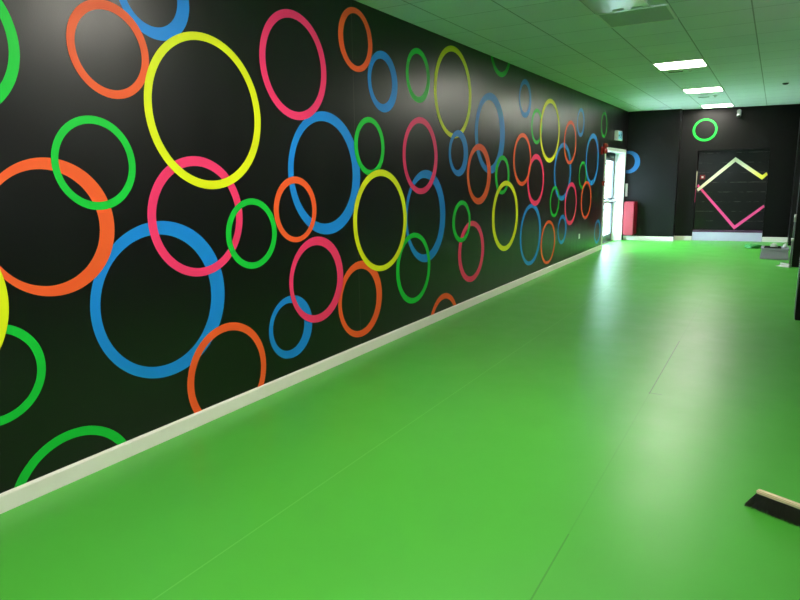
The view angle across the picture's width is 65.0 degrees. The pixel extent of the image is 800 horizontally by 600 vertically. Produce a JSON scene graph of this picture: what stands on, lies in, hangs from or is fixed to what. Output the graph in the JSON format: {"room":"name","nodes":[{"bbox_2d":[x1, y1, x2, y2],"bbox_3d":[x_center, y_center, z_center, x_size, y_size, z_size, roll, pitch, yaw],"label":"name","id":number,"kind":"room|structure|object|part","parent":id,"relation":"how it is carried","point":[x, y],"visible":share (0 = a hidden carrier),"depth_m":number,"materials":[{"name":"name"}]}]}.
{"room":"sports facility","nodes":[
{"label":"sports facility","id":0,"kind":"room"},
{"bbox_2d":[0,0,628,493],"bbox_3d":[0.139,-1.169,6.309,0.300,2.882,21.200,6,13,30],"label":"wall","id":1,"kind":"structure","parent":0,"point":[153,313],"depth_m":4.05,"materials":[{"name":"black paint"}]},
{"bbox_2d":[0,270,8,347],"bbox_3d":[-2.023,0.061,2.485,0.001,0.910,0.910,6,13,30],"label":"ring","id":2,"kind":"object","parent":1,"relation":"attached to","point":[4,303],"visible":1,"depth_m":2.86,"materials":[{"name":"yellow paint"}]},
{"bbox_2d":[0,0,19,103],"bbox_3d":[-1.890,-1.082,2.529,0.001,0.696,0.696,6,13,30],"label":"ring","id":3,"kind":"object","parent":1,"relation":"attached to","point":[9,79],"visible":1,"depth_m":2.79,"materials":[{"name":"green paint"}]},
{"bbox_2d":[0,325,45,425],"bbox_3d":[-1.842,0.344,2.846,0.001,0.476,0.476,6,13,30],"label":"ring","id":4,"kind":"object","parent":1,"relation":"attached to","point":[17,332],"visible":1,"depth_m":2.99,"materials":[{"name":"green paint"}]},
{"bbox_2d":[0,157,114,295],"bbox_3d":[-1.673,-0.348,3.023,0.001,0.662,0.662,6,13,30],"label":"ring","id":5,"kind":"object","parent":1,"relation":"attached to","point":[106,220],"visible":1,"depth_m":3.13,"materials":[{"name":"orange paint"}]},
{"bbox_2d":[14,426,125,487],"bbox_3d":[-1.673,0.749,3.208,0.001,0.180,0.610,6,13,30],"label":"ring","id":6,"kind":"object","parent":1,"relation":"attached to","point":[108,433],"visible":1,"depth_m":3.16,"materials":[{"name":"green paint"}]},
{"bbox_2d":[51,116,135,209],"bbox_3d":[-1.544,-0.693,3.186,0.001,0.468,0.464,6,13,30],"label":"ring","id":7,"kind":"object","parent":1,"relation":"attached to","point":[80,120],"visible":1,"depth_m":3.17,"materials":[{"name":"green paint"}]},
{"bbox_2d":[66,0,148,98],"bbox_3d":[-1.479,-1.275,3.202,0.001,0.476,0.466,6,13,30],"label":"ring","id":8,"kind":"object","parent":1,"relation":"attached to","point":[83,8],"visible":1,"depth_m":3.18,"materials":[{"name":"orange paint"}]},
{"bbox_2d":[119,0,188,40],"bbox_3d":[-1.330,-1.660,3.396,0.001,0.476,0.476,6,13,30],"label":"ring","id":9,"kind":"object","parent":1,"relation":"attached to","point":[179,22],"visible":1,"depth_m":3.49,"materials":[{"name":"blue paint"}]},
{"bbox_2d":[90,221,224,377],"bbox_3d":[-1.359,0.000,3.623,0.001,0.906,0.926,6,13,30],"label":"ring","id":10,"kind":"object","parent":1,"relation":"attached to","point":[189,236],"visible":1,"depth_m":3.61,"materials":[{"name":"blue paint"}]},
{"bbox_2d":[147,156,242,275],"bbox_3d":[-1.214,-0.501,3.788,0.001,0.718,0.730,6,13,30],"label":"ring","id":11,"kind":"object","parent":1,"relation":"attached to","point":[188,161],"visible":1,"depth_m":3.71,"materials":[{"name":"pink paint"}]},
{"bbox_2d":[144,32,260,188],"bbox_3d":[-1.155,-1.128,3.780,0.001,0.906,0.906,6,13,30],"label":"ring","id":12,"kind":"object","parent":1,"relation":"attached to","point":[167,45],"visible":1,"depth_m":3.70,"materials":[{"name":"yellow paint"}]},
{"bbox_2d":[187,322,265,412],"bbox_3d":[-1.120,0.400,4.100,0.001,0.506,0.696,6,13,30],"label":"ring","id":13,"kind":"object","parent":1,"relation":"attached to","point":[241,327],"visible":1,"depth_m":3.98,"materials":[{"name":"orange paint"}]},
{"bbox_2d":[226,198,276,268],"bbox_3d":[-0.985,-0.442,4.191,0.001,0.466,0.478,6,13,30],"label":"ring","id":14,"kind":"object","parent":1,"relation":"attached to","point":[251,265],"visible":1,"depth_m":4.17,"materials":[{"name":"green paint"}]},
{"bbox_2d":[269,295,311,358],"bbox_3d":[-0.799,0.198,4.622,0.001,0.468,0.486,6,13,30],"label":"ring","id":15,"kind":"object","parent":1,"relation":"attached to","point":[302,303],"visible":1,"depth_m":4.66,"materials":[{"name":"blue paint"}]},
{"bbox_2d":[259,9,325,119],"bbox_3d":[-0.738,-1.648,4.417,0.001,0.734,0.724,6,13,30],"label":"ring","id":16,"kind":"object","parent":1,"relation":"attached to","point":[284,13],"visible":1,"depth_m":4.37,"materials":[{"name":"pink paint"}]},
{"bbox_2d":[274,176,315,241],"bbox_3d":[-0.754,-0.656,4.553,0.001,0.472,0.476,6,13,30],"label":"ring","id":17,"kind":"object","parent":1,"relation":"attached to","point":[291,180],"visible":1,"depth_m":4.52,"materials":[{"name":"orange paint"}]},
{"bbox_2d":[0,245,600,513],"bbox_3d":[-0.474,0.477,5.212,0.016,0.090,18.118,6,13,30],"label":"baseboard","id":18,"kind":"structure","parent":1,"relation":"attached to","point":[10,499],"depth_m":4.00,"materials":[{"name":"beige paint"}]},
{"bbox_2d":[289,237,342,322],"bbox_3d":[-0.634,-0.156,4.842,0.001,0.664,0.670,6,13,30],"label":"ring","id":19,"kind":"object","parent":1,"relation":"attached to","point":[321,241],"visible":1,"depth_m":4.87,"materials":[{"name":"pink paint"}]},
{"bbox_2d":[288,111,359,233],"bbox_3d":[-0.563,-0.971,4.833,0.001,0.926,0.908,6,13,30],"label":"ring","id":20,"kind":"object","parent":1,"relation":"attached to","point":[329,228],"visible":1,"depth_m":4.86,"materials":[{"name":"blue paint"}]},
{"bbox_2d":[338,7,371,71],"bbox_3d":[-0.352,-2.076,5.010,0.001,0.484,0.480,6,13,30],"label":"ring","id":21,"kind":"object","parent":1,"relation":"attached to","point":[349,10],"visible":1,"depth_m":4.98,"materials":[{"name":"orange paint"}]},
{"bbox_2d":[338,261,381,336],"bbox_3d":[-0.333,-0.008,5.387,0.001,0.660,0.670,6,13,30],"label":"ring","id":22,"kind":"object","parent":1,"relation":"attached to","point":[360,264],"visible":1,"depth_m":5.42,"materials":[{"name":"orange paint"}]},
{"bbox_2d":[354,117,384,174],"bbox_3d":[-0.255,-1.298,5.308,0.001,0.482,0.468,6,13,30],"label":"ring","id":23,"kind":"object","parent":1,"relation":"attached to","point":[363,121],"visible":1,"depth_m":5.27,"materials":[{"name":"green paint"}]},
{"bbox_2d":[353,170,406,270],"bbox_3d":[-0.161,-0.701,5.563,0.001,0.892,0.888,6,13,30],"label":"ring","id":24,"kind":"object","parent":1,"relation":"attached to","point":[375,173],"visible":1,"depth_m":5.50,"materials":[{"name":"yellow paint"}]},
{"bbox_2d":[368,51,397,111],"bbox_3d":[-0.145,-1.877,5.402,0.001,0.504,0.484,6,13,30],"label":"ring","id":25,"kind":"object","parent":1,"relation":"attached to","point":[386,107],"visible":1,"depth_m":5.43,"materials":[{"name":"blue paint"}]},
{"bbox_2d":[396,233,429,303],"bbox_3d":[0.138,-0.310,6.147,0.001,0.694,0.684,6,13,30],"label":"ring","id":26,"kind":"object","parent":1,"relation":"attached to","point":[405,297],"visible":1,"depth_m":6.12,"materials":[{"name":"green paint"}]},
{"bbox_2d":[406,48,429,102],"bbox_3d":[0.172,-2.111,5.908,0.001,0.490,0.468,6,13,30],"label":"ring","id":27,"kind":"object","parent":1,"relation":"attached to","point":[422,98],"visible":1,"depth_m":5.91,"materials":[{"name":"green paint"}]},
{"bbox_2d":[403,117,437,193],"bbox_3d":[0.203,-1.394,6.079,0.001,0.728,0.706,6,13,30],"label":"ring","id":28,"kind":"object","parent":1,"relation":"attached to","point":[421,120],"visible":1,"depth_m":6.08,"materials":[{"name":"pink paint"}]},
{"bbox_2d":[406,170,444,261],"bbox_3d":[0.263,-0.835,6.279,0.001,0.914,0.850,6,13,30],"label":"ring","id":29,"kind":"object","parent":1,"relation":"attached to","point":[427,174],"visible":1,"depth_m":6.41,"materials":[{"name":"blue paint"}]},
{"bbox_2d":[431,293,455,314],"bbox_3d":[0.476,0.018,6.786,0.001,0.180,0.610,6,13,30],"label":"ring","id":30,"kind":"object","parent":1,"relation":"attached to","point":[445,295],"visible":1,"depth_m":6.76,"materials":[{"name":"orange paint"}]},
{"bbox_2d":[434,46,470,137],"bbox_3d":[0.562,-2.169,6.569,0.001,0.924,0.898,6,13,30],"label":"ring","id":31,"kind":"object","parent":1,"relation":"attached to","point":[447,49],"visible":1,"depth_m":6.47,"materials":[{"name":"yellow paint"}]},
{"bbox_2d":[449,130,467,175],"bbox_3d":[0.635,-1.587,6.789,0.001,0.486,0.488,6,13,30],"label":"ring","id":32,"kind":"object","parent":1,"relation":"attached to","point":[457,133],"visible":1,"depth_m":6.83,"materials":[{"name":"blue paint"}]},
{"bbox_2d":[452,201,470,241],"bbox_3d":[0.688,-0.875,6.999,0.001,0.464,0.480,6,13,30],"label":"ring","id":33,"kind":"object","parent":1,"relation":"attached to","point":[459,203],"visible":1,"depth_m":6.96,"materials":[{"name":"green paint"}]},
{"bbox_2d":[458,221,483,281],"bbox_3d":[0.835,-0.564,7.306,0.001,0.710,0.736,6,13,30],"label":"ring","id":34,"kind":"object","parent":1,"relation":"attached to","point":[472,223],"visible":1,"depth_m":7.31,"materials":[{"name":"pink paint"}]},
{"bbox_2d":[467,144,490,203],"bbox_3d":[0.925,-1.464,7.310,0.001,0.694,0.694,6,13,30],"label":"ring","id":35,"kind":"object","parent":1,"relation":"attached to","point":[476,147],"visible":1,"depth_m":7.36,"materials":[{"name":"orange paint"}]},
{"bbox_2d":[475,93,504,173],"bbox_3d":[1.083,-1.986,7.499,0.001,0.936,0.928,6,13,30],"label":"ring","id":36,"kind":"object","parent":1,"relation":"attached to","point":[489,96],"visible":1,"depth_m":7.57,"materials":[{"name":"blue paint"}]},
{"bbox_2d":[491,56,509,76],"bbox_3d":[1.217,-2.804,7.594,0.001,0.198,0.628,6,13,30],"label":"ring","id":37,"kind":"object","parent":1,"relation":"attached to","point":[501,74],"visible":1,"depth_m":7.58,"materials":[{"name":"green paint"}]},
{"bbox_2d":[495,155,508,194],"bbox_3d":[1.294,-1.578,7.928,0.001,0.484,0.492,6,13,30],"label":"ring","id":38,"kind":"object","parent":1,"relation":"attached to","point":[502,157],"visible":1,"depth_m":7.90,"materials":[{"name":"green paint"}]},
{"bbox_2d":[492,181,517,250],"bbox_3d":[1.370,-1.087,8.138,0.001,0.902,0.920,6,13,30],"label":"ring","id":39,"kind":"object","parent":1,"relation":"attached to","point":[502,248],"visible":1,"depth_m":8.10,"materials":[{"name":"yellow paint"}]},
{"bbox_2d":[513,133,530,185],"bbox_3d":[1.660,-1.901,8.502,0.001,0.700,0.710,6,13,30],"label":"ring","id":40,"kind":"object","parent":1,"relation":"attached to","point":[520,183],"visible":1,"depth_m":8.46,"materials":[{"name":"orange paint"}]},
{"bbox_2d":[519,79,530,117],"bbox_3d":[1.679,-2.698,8.406,0.001,0.498,0.482,6,13,30],"label":"ring","id":41,"kind":"object","parent":1,"relation":"attached to","point":[525,115],"visible":1,"depth_m":8.43,"materials":[{"name":"blue paint"}]},
{"bbox_2d":[520,204,540,264],"bbox_3d":[1.891,-0.944,9.063,0.001,0.888,0.922,6,13,30],"label":"ring","id":42,"kind":"object","parent":1,"relation":"attached to","point":[529,206],"visible":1,"depth_m":9.11,"materials":[{"name":"blue paint"}]},
{"bbox_2d":[527,154,543,205],"bbox_3d":[1.960,-1.729,9.050,0.001,0.736,0.734,6,13,30],"label":"ring","id":43,"kind":"object","parent":1,"relation":"attached to","point":[536,156],"visible":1,"depth_m":9.06,"materials":[{"name":"pink paint"}]},
{"bbox_2d":[531,109,541,143],"bbox_3d":[1.940,-2.459,8.894,0.001,0.490,0.480,6,13,30],"label":"ring","id":44,"kind":"object","parent":1,"relation":"attached to","point":[535,110],"visible":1,"depth_m":8.84,"materials":[{"name":"green paint"}]},
{"bbox_2d":[541,220,554,263],"bbox_3d":[2.311,-0.901,9.793,0.001,0.682,0.732,6,13,30],"label":"ring","id":45,"kind":"object","parent":1,"relation":"attached to","point":[548,221],"visible":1,"depth_m":9.77,"materials":[{"name":"orange paint"}]},
{"bbox_2d":[540,99,559,162],"bbox_3d":[2.256,-2.538,9.422,0.001,0.926,0.962,6,13,30],"label":"ring","id":46,"kind":"object","parent":1,"relation":"attached to","point":[548,101],"visible":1,"depth_m":9.39,"materials":[{"name":"yellow paint"}]},
{"bbox_2d":[550,186,558,216],"bbox_3d":[2.444,-1.554,9.913,0.001,0.486,0.494,6,13,30],"label":"ring","id":47,"kind":"object","parent":1,"relation":"attached to","point":[554,187],"visible":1,"depth_m":9.91,"materials":[{"name":"green paint"}]},
{"bbox_2d":[558,215,565,243],"bbox_3d":[2.686,-1.168,10.396,0.001,0.484,0.504,6,13,30],"label":"ring","id":48,"kind":"object","parent":1,"relation":"attached to","point":[562,216],"visible":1,"depth_m":10.42,"materials":[{"name":"blue paint"}]},
{"bbox_2d":[554,143,570,199],"bbox_3d":[2.640,-2.077,10.166,0.001,0.918,0.962,6,13,30],"label":"ring","id":49,"kind":"object","parent":1,"relation":"attached to","point":[561,144],"visible":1,"depth_m":10.16,"materials":[{"name":"blue paint"}]},
{"bbox_2d":[564,121,575,163],"bbox_3d":[2.817,-2.603,10.381,0.001,0.706,0.732,6,13,30],"label":"ring","id":50,"kind":"object","parent":1,"relation":"attached to","point":[569,122],"visible":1,"depth_m":10.36,"materials":[{"name":"orange paint"}]},
{"bbox_2d":[565,182,576,224],"bbox_3d":[2.916,-1.642,10.710,0.001,0.726,0.734,6,13,30],"label":"ring","id":51,"kind":"object","parent":1,"relation":"attached to","point":[571,183],"visible":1,"depth_m":10.70,"materials":[{"name":"pink paint"}]},
{"bbox_2d":[577,108,584,136],"bbox_3d":[3.123,-3.065,10.833,0.001,0.480,0.480,6,13,30],"label":"ring","id":52,"kind":"object","parent":1,"relation":"attached to","point":[580,109],"visible":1,"depth_m":10.87,"materials":[{"name":"blue paint"}]},
{"bbox_2d":[579,161,585,188],"bbox_3d":[3.264,-2.231,11.213,0.001,0.488,0.504,6,13,30],"label":"ring","id":53,"kind":"object","parent":1,"relation":"attached to","point":[583,162],"visible":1,"depth_m":11.14,"materials":[{"name":"green paint"}]},
{"bbox_2d":[581,181,590,218],"bbox_3d":[3.430,-1.841,11.560,0.001,0.692,0.734,6,13,30],"label":"ring","id":54,"kind":"object","parent":1,"relation":"attached to","point":[586,182],"visible":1,"depth_m":11.54,"materials":[{"name":"orange paint"}]},
{"bbox_2d":[586,134,598,184],"bbox_3d":[3.597,-2.623,11.722,0.001,0.944,0.962,6,13,30],"label":"ring","id":55,"kind":"object","parent":1,"relation":"attached to","point":[592,135],"visible":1,"depth_m":11.74,"materials":[{"name":"blue paint"}]},
{"bbox_2d":[594,220,599,243],"bbox_3d":[3.939,-1.364,12.521,0.001,0.482,0.504,6,13,30],"label":"ring","id":56,"kind":"object","parent":1,"relation":"attached to","point":[597,221],"visible":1,"depth_m":12.53,"materials":[{"name":"blue paint"}]},
{"bbox_2d":[601,112,606,137],"bbox_3d":[3.994,-3.425,12.273,0.001,0.490,0.504,6,13,30],"label":"ring","id":57,"kind":"object","parent":1,"relation":"attached to","point":[604,113],"visible":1,"depth_m":12.22,"materials":[{"name":"green paint"}]},
{"bbox_2d":[601,143,607,154],"bbox_3d":[3.997,-2.947,12.238,0.120,0.225,0.160,6,13,30],"label":"fire alarm","id":58,"kind":"object","parent":1,"relation":"attached to","point":[604,150],"visible":1,"depth_m":12.20,"materials":[{"name":"red plastic"}]},
{"bbox_2d":[601,147,625,248],"bbox_3d":[4.484,-2.231,13.602,0.314,2.045,2.010,6,13,30],"label":"door","id":59,"kind":"structure","parent":1,"relation":"in","point":[617,157],"depth_m":14.31,"materials":[{"name":"white paint"}]},
{"bbox_2d":[614,130,622,140],"bbox_3d":[4.619,-3.472,13.261,0.081,0.195,0.440,6,13,30],"label":"exit sign","id":60,"kind":"object","parent":1,"relation":"attached to","point":[618,134],"visible":1,"depth_m":13.10,"materials":[{"name":"white plastic"}]},
{"bbox_2d":[0,240,799,599],"bbox_3d":[3.313,0.531,5.165,7.200,0.120,22.500,6,13,30],"label":"floor","id":61,"kind":"structure","parent":0,"point":[603,424],"depth_m":3.29,"materials":[{"name":"green plastic"}]},
{"bbox_2d":[744,244,761,247],"bbox_3d":[7.155,-1.101,12.699,0.341,0.086,0.337,6,13,30],"label":"plastic bag","id":62,"kind":"object","parent":61,"relation":"on","point":[746,245],"visible":1,"depth_m":12.64,"materials":[{"name":"green plastic"}]},
{"bbox_2d":[745,489,799,527],"bbox_3d":[1.801,0.945,2.622,0.083,0.086,0.685,-9,14,-36],"label":"broom","id":63,"kind":"object","parent":61,"relation":"on","point":[777,506],"visible":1,"depth_m":2.77,"materials":[{"name":"brown wood"}]},
{"bbox_2d":[760,246,788,259],"bbox_3d":[6.631,-0.838,11.111,0.438,0.191,0.419,6,13,30],"label":"storage box","id":64,"kind":"object","parent":61,"relation":"on","point":[766,253],"visible":0.95,"depth_m":10.94,"materials":[{"name":"grey plastic"}]},
{"bbox_2d":[764,245,780,248],"bbox_3d":[6.557,-0.929,11.039,0.260,0.030,0.205,6,13,30],"label":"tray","id":65,"kind":"object","parent":64,"relation":"on","point":[778,247],"visible":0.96,"depth_m":10.98,"materials":[{"name":"black plastic"}]},
{"bbox_2d":[776,214,796,267],"bbox_3d":[6.190,-0.951,10.028,0.123,0.840,0.270,-4,11,-17],"label":"dustpan","id":66,"kind":"object","parent":61,"relation":"on","point":[787,265],"visible":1,"depth_m":9.97,"materials":[{"name":"white plastic"}]},
{"bbox_3d":[6.228,-0.932,9.958,0.026,0.771,0.070,9,15,42],"label":"handle","id":67,"kind":"part","parent":66,"relation":"part of","materials":[{"name":"grey plastic"}]},
{"bbox_2d":[787,123,799,245],"bbox_3d":[8.329,-2.587,12.915,0.350,2.882,0.752,6,13,30],"label":"pillar","id":68,"kind":"structure","parent":61,"relation":"on","point":[796,181],"depth_m":12.76,"materials":[{"name":"black paint"}]},
{"bbox_2d":[791,182,799,266],"bbox_3d":[6.485,-1.959,9.839,0.345,2.882,0.350,6,13,30],"label":"pillar","id":69,"kind":"structure","parent":61,"relation":"on","point":[795,259],"depth_m":9.96,"materials":[{"name":"black paint"}]},
{"bbox_2d":[794,260,799,320],"bbox_3d":[4.274,-1.222,6.237,0.350,2.882,0.350,6,13,30],"label":"pillar","id":70,"kind":"structure","parent":61,"relation":"on","point":[797,298],"depth_m":6.43,"materials":[{"name":"black paint"}]},
{"bbox_2d":[355,0,799,111],"bbox_3d":[3.266,-2.391,4.597,7.200,0.130,22.500,6,13,30],"label":"ceiling","id":71,"kind":"structure","parent":0,"point":[749,48],"depth_m":6.76,"materials":[{"name":"tile"}]},
{"bbox_2d":[595,3,677,27],"bbox_3d":[2.111,-2.522,5.585,0.594,0.012,0.594,6,13,30],"label":"recessed light","id":72,"kind":"object","parent":71,"relation":"in","point":[661,12],"visible":0.93,"depth_m":5.57,"materials":[{"name":"white plastic"}]},
{"bbox_2d":[652,58,707,70],"bbox_3d":[3.617,-3.034,8.093,0.594,0.012,0.594,6,13,30],"label":"recessed light","id":73,"kind":"object","parent":71,"relation":"in","point":[701,62],"visible":1,"depth_m":8.06,"materials":[{"name":"white plastic"}]},
{"bbox_2d":[682,86,723,93],"bbox_3d":[5.123,-3.547,10.601,0.594,0.012,0.594,6,13,30],"label":"recessed light","id":74,"kind":"object","parent":71,"relation":"in","point":[718,88],"visible":1,"depth_m":10.56,"materials":[{"name":"white plastic"}]},
{"bbox_2d":[684,87,721,92],"bbox_3d":[5.123,-3.548,10.601,0.550,0.009,0.550,6,13,30],"label":"diffuser","id":75,"kind":"object","parent":74,"relation":"attached to","point":[706,89],"depth_m":10.59,"materials":[{"name":"white plastic"}]},
{"bbox_2d":[700,103,733,107],"bbox_3d":[6.629,-4.059,13.109,0.594,0.012,0.594,6,13,30],"label":"recessed light","id":76,"kind":"object","parent":71,"relation":"in","point":[726,104],"visible":1,"depth_m":13.05,"materials":[{"name":"white plastic"}]},
{"bbox_2d":[622,104,799,241],"bbox_3d":[8.555,-2.750,13.735,6.828,2.882,1.200,3,12,19],"label":"wall","id":77,"kind":"structure","parent":0,"point":[663,185],"depth_m":13.89,"materials":[{"name":"black paint"}]},
{"bbox_2d":[625,184,627,195],"bbox_3d":[5.208,-2.529,14.422,0.052,0.249,0.035,6,13,30],"label":"light switch","id":78,"kind":"object","parent":77,"relation":"attached to","point":[626,185],"visible":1,"depth_m":14.40,"materials":[{"name":"white plastic"}]},
{"bbox_2d":[623,201,637,234],"bbox_3d":[5.245,-1.869,14.306,0.218,0.740,0.420,6,13,30],"label":"cabinet","id":79,"kind":"object","parent":77,"relation":"attached to","point":[630,207],"visible":1,"depth_m":14.15,"materials":[{"name":"metal"}]},
{"bbox_2d":[626,151,639,172],"bbox_3d":[5.303,-3.139,14.274,0.300,0.504,0.001,4,12,24],"label":"ring","id":80,"kind":"object","parent":77,"relation":"attached to","point":[635,155],"visible":1,"depth_m":14.25,"materials":[{"name":"blue paint"}]},
{"bbox_2d":[623,236,691,240],"bbox_3d":[5.904,-1.413,14.383,1.479,0.095,0.249,1,11,12],"label":"baseboard","id":81,"kind":"structure","parent":77,"relation":"attached to","point":[652,238],"depth_m":14.38,"materials":[{"name":"beige paint"}]},
{"bbox_2d":[693,118,716,140],"bbox_3d":[6.704,-3.738,13.791,0.490,0.484,0.001,4,12,22],"label":"ring","id":82,"kind":"object","parent":77,"relation":"attached to","point":[701,120],"visible":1,"depth_m":13.80,"materials":[{"name":"green paint"}]},
{"bbox_2d":[692,149,769,241],"bbox_3d":[7.352,-2.322,13.976,1.433,1.985,0.290,4,12,22],"label":"doorway panel","id":83,"kind":"object","parent":77,"relation":"attached to","point":[730,199],"visible":0.96,"depth_m":14.03,"materials":[{"name":"black paint"}]},
{"bbox_2d":[737,109,741,117],"bbox_3d":[7.255,-3.997,13.426,0.092,0.181,0.159,6,13,30],"label":"security camera","id":84,"kind":"object","parent":77,"relation":"attached to","point":[739,111],"visible":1,"depth_m":13.40,"materials":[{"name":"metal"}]},
{"bbox_2d":[762,237,787,241],"bbox_3d":[8.164,-1.316,13.670,0.486,0.105,0.016,3,12,22],"label":"baseboard","id":85,"kind":"structure","parent":77,"relation":"attached to","point":[764,239],"depth_m":13.66,"materials":[{"name":"beige paint"}]},
{"label":"outside","id":86,"kind":"structure","parent":0,"visible":0},
{"bbox_2d":[603,208,607,234],"bbox_3d":[-0.601,-2.053,18.887,13.690,0.120,28.000,6,13,30],"label":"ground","id":87,"kind":"structure","parent":86,"point":[605,227],"depth_m":20.73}
]}

